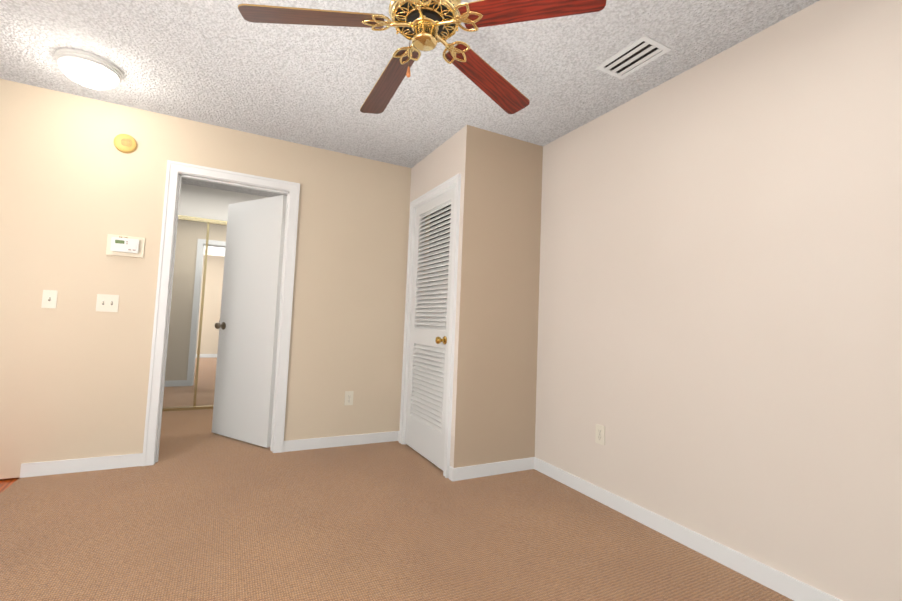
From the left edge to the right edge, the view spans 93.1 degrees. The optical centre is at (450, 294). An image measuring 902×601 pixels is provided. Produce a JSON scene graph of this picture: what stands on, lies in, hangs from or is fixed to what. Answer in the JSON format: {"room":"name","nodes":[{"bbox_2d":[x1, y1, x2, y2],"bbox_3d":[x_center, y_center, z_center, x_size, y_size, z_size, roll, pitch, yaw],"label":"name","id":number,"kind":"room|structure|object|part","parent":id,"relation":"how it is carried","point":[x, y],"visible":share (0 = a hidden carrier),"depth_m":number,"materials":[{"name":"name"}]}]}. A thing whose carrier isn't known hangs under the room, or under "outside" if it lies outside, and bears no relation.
{"room":"empty living room","nodes":[
{"label":"empty living room","id":0,"kind":"room"},
{"bbox_2d":[0,477,19,492],"bbox_3d":[-1.052,1.190,2.054,4.210,0.068,6.380,4,-4,-27],"label":"floor","id":1,"kind":"structure","parent":0,"point":[6,483],"depth_m":2.55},
{"bbox_2d":[158,409,269,460],"bbox_3d":[-2.063,1.233,3.985,3.980,0.012,1.790,4,-4,-27],"label":"carpet floor","id":2,"kind":"structure","parent":1,"relation":"on","point":[185,434],"depth_m":3.52,"materials":[{"name":"beige carpet"}]},
{"bbox_2d":[0,441,793,600],"bbox_3d":[-0.261,1.143,1.459,3.136,0.012,4.360,4,-4,-27],"label":"floor carpet","id":3,"kind":"object","parent":1,"relation":"on","point":[391,521],"visible":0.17,"depth_m":2.04,"materials":[{"name":"beige carpet"}]},
{"bbox_2d":[0,79,430,478],"bbox_3d":[-1.546,-0.020,3.296,4.095,2.440,0.115,4,-4,-27],"label":"wall","id":4,"kind":"structure","parent":0,"point":[77,187],"depth_m":2.90,"materials":[{"name":"paint"}]},
{"bbox_2d":[41,290,57,307],"bbox_3d":[-2.538,0.028,2.698,0.070,0.115,0.018,4,-4,-27],"label":"light switch","id":5,"kind":"object","parent":4,"relation":"attached to","point":[49,298],"visible":1,"depth_m":2.70,"materials":[{"name":"beige plastic"}]},
{"bbox_2d":[20,453,142,477],"bbox_3d":[-2.359,1.095,2.749,0.611,0.082,0.013,4,-4,-27],"label":"baseboard","id":6,"kind":"structure","parent":4,"relation":"attached to","point":[128,460],"depth_m":2.73,"materials":[{"name":"white wood"}]},
{"bbox_2d":[96,294,118,311],"bbox_3d":[-2.280,0.055,2.832,0.116,0.115,0.018,4,-4,-27],"label":"double light switch","id":7,"kind":"object","parent":4,"relation":"attached to","point":[107,303],"visible":1,"depth_m":2.83,"materials":[{"name":"beige plastic"}]},
{"bbox_2d":[114,134,136,152],"bbox_3d":[-2.215,-1.032,2.902,0.128,0.128,0.038,4,-4,-27],"label":"smoke detector","id":8,"kind":"object","parent":4,"relation":"attached to","point":[124,143],"visible":1,"depth_m":2.89,"materials":[{"name":"yellow plastic"}]},
{"bbox_2d":[106,234,144,257],"bbox_3d":[-2.196,-0.331,2.881,0.204,0.138,0.040,4,-4,-27],"label":"thermostat","id":9,"kind":"object","parent":4,"relation":"attached to","point":[122,245],"visible":1,"depth_m":2.87,"materials":[{"name":"beige plastic"}]},
{"bbox_2d":[142,160,299,465],"bbox_3d":[-1.682,0.135,3.215,0.892,2.111,0.157,4,-4,-27],"label":"door frame","id":10,"kind":"structure","parent":4,"relation":"attached to","point":[176,172],"depth_m":3.08,"materials":[{"name":"white wood"}]},
{"bbox_2d":[212,195,286,447],"bbox_3d":[-1.712,0.193,3.610,0.756,2.018,0.181,0,-4,30],"label":"door","id":11,"kind":"structure","parent":4,"relation":"in","point":[247,326],"depth_m":3.57,"materials":[{"name":"white wood"}]},
{"bbox_2d":[283,431,399,451],"bbox_3d":[-0.872,1.204,3.509,0.955,0.082,0.040,4,-4,-27],"label":"baseboard","id":12,"kind":"structure","parent":4,"relation":"attached to","point":[347,440],"depth_m":3.50,"materials":[{"name":"white wood"}]},
{"bbox_2d":[344,391,353,404],"bbox_3d":[-0.849,0.861,3.555,0.070,0.115,0.008,4,-4,-27],"label":"wall outlet","id":13,"kind":"object","parent":4,"relation":"attached to","point":[348,397],"visible":1,"depth_m":3.55,"materials":[{"name":"beige plastic"}]},
{"bbox_2d":[178,183,267,220],"bbox_3d":[-2.405,0.051,4.933,4.095,2.440,0.115,4,-4,-27],"label":"wall","id":14,"kind":"structure","parent":0,"point":[203,202],"depth_m":4.75,"materials":[{"name":"paint"}]},
{"bbox_2d":[162,215,226,410],"bbox_3d":[-2.730,0.199,4.674,2.640,2.085,0.030,4,-4,-27],"label":"mirror","id":15,"kind":"object","parent":14,"relation":"attached to","point":[191,360],"visible":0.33,"depth_m":4.65,"materials":[{"name":"clear glass"}]},
{"bbox_2d":[0,0,818,196],"bbox_3d":[-0.950,-1.339,2.217,4.210,0.100,6.380,4,-4,-27],"label":"ceiling","id":16,"kind":"structure","parent":0,"point":[223,63],"depth_m":2.34,"materials":[{"name":"white paint"}]},
{"bbox_2d":[55,48,122,89],"bbox_3d":[-2.070,-1.260,2.445,0.300,0.118,0.300,4,-4,-27],"label":"ceiling light fixture","id":17,"kind":"object","parent":16,"relation":"attached to","point":[88,69],"visible":1,"depth_m":2.37,"materials":[{"name":"white glass"}]},
{"bbox_2d":[238,0,605,113],"bbox_3d":[-0.141,-1.105,1.884,1.426,0.345,1.368,4,-4,-27],"label":"ceiling fan","id":18,"kind":"object","parent":16,"relation":"hanging from","point":[425,25],"visible":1,"depth_m":1.79,"materials":[{"name":"brown wood"}]},
{"bbox_3d":[-0.560,-1.139,1.754,0.564,0.092,0.140,3,-4,-11],"label":"blade","id":19,"kind":"part","parent":18,"relation":"part of","materials":[{"name":"brown wood"}]},
{"bbox_3d":[-0.170,-1.147,1.387,0.140,0.092,0.564,2,-4,7],"label":"blade","id":20,"kind":"part","parent":18,"relation":"part of","materials":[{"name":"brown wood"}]},
{"bbox_3d":[-0.333,-1.099,2.237,0.140,0.092,0.564,4,-4,-29],"label":"blade","id":21,"kind":"part","parent":18,"relation":"part of","materials":[{"name":"brown wood"}]},
{"bbox_3d":[-0.111,-1.184,1.843,0.300,0.058,0.300,4,-4,-27],"label":"motor","id":22,"kind":"part","parent":18,"relation":"part of","materials":[{"name":"gold metal"}]},
{"bbox_3d":[0.198,-1.082,2.169,0.140,0.092,0.564,-1,-5,43],"label":"blade","id":23,"kind":"part","parent":18,"relation":"part of","materials":[{"name":"brown wood"}]},
{"bbox_3d":[0.298,-1.112,1.644,0.564,0.092,0.140,1,-4,25],"label":"blade","id":24,"kind":"part","parent":18,"relation":"part of","materials":[{"name":"brown wood"}]},
{"bbox_2d":[596,35,670,78],"bbox_3d":[0.929,-1.208,2.191,0.195,0.013,0.301,4,-4,-27],"label":"ceiling vent","id":25,"kind":"object","parent":16,"relation":"in","point":[640,52],"visible":1,"depth_m":2.17,"materials":[{"name":"white metal"}]},
{"bbox_2d":[399,125,466,467],"bbox_3d":[-0.130,0.044,3.396,0.100,2.440,1.020,4,-4,-27],"label":"wall","id":26,"kind":"structure","parent":0,"point":[443,162],"depth_m":3.16,"materials":[{"name":"paint"}]},
{"bbox_2d":[405,187,454,469],"bbox_3d":[-0.190,0.234,3.348,0.109,2.025,0.770,4,-4,-27],"label":"closet door","id":27,"kind":"structure","parent":26,"relation":"in","point":[425,411],"depth_m":3.34,"materials":[{"name":"white wood"}]},
{"bbox_2d":[399,173,460,477],"bbox_3d":[-0.141,0.212,3.371,0.128,2.101,0.892,4,-4,-27],"label":"trim","id":28,"kind":"structure","parent":26,"relation":"attached to","point":[447,185],"depth_m":3.10,"materials":[{"name":"white wood"}]},
{"bbox_2d":[427,204,450,290],"bbox_3d":[-0.031,0.240,3.428,0.010,2.060,0.810,4,-4,-27],"label":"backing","id":29,"kind":"object","parent":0,"point":[439,236],"depth_m":3.65,"materials":[{"name":"grey"}]},
{"bbox_2d":[454,125,542,467],"bbox_3d":[0.341,0.045,3.122,0.680,2.440,0.100,4,-4,-27],"label":"wall","id":30,"kind":"structure","parent":0,"point":[495,420],"depth_m":3.07,"materials":[{"name":"paint"}]},
{"bbox_2d":[449,457,531,481],"bbox_3d":[0.300,1.218,2.997,0.673,0.082,0.033,4,-4,-27],"label":"baseboard","id":31,"kind":"structure","parent":30,"relation":"attached to","point":[488,469],"depth_m":2.96,"materials":[{"name":"white wood"}]},
{"bbox_2d":[535,0,901,600],"bbox_3d":[1.480,0.006,1.804,0.115,2.440,3.495,4,-4,-27],"label":"wall","id":32,"kind":"structure","parent":0,"point":[719,353],"depth_m":1.93,"materials":[{"name":"paint"}]},
{"bbox_2d":[595,424,604,444],"bbox_3d":[0.918,0.861,2.628,0.008,0.115,0.070,4,-4,-27],"label":"wall outlet","id":33,"kind":"object","parent":32,"relation":"attached to","point":[600,435],"visible":1,"depth_m":2.62,"materials":[{"name":"beige plastic"}]},
{"bbox_2d":[532,457,842,600],"bbox_3d":[1.366,1.178,1.719,0.013,0.082,3.250,4,-4,-27],"label":"baseboard","id":34,"kind":"structure","parent":32,"relation":"attached to","point":[788,586],"depth_m":2.05,"materials":[{"name":"white wood"}]}
]}

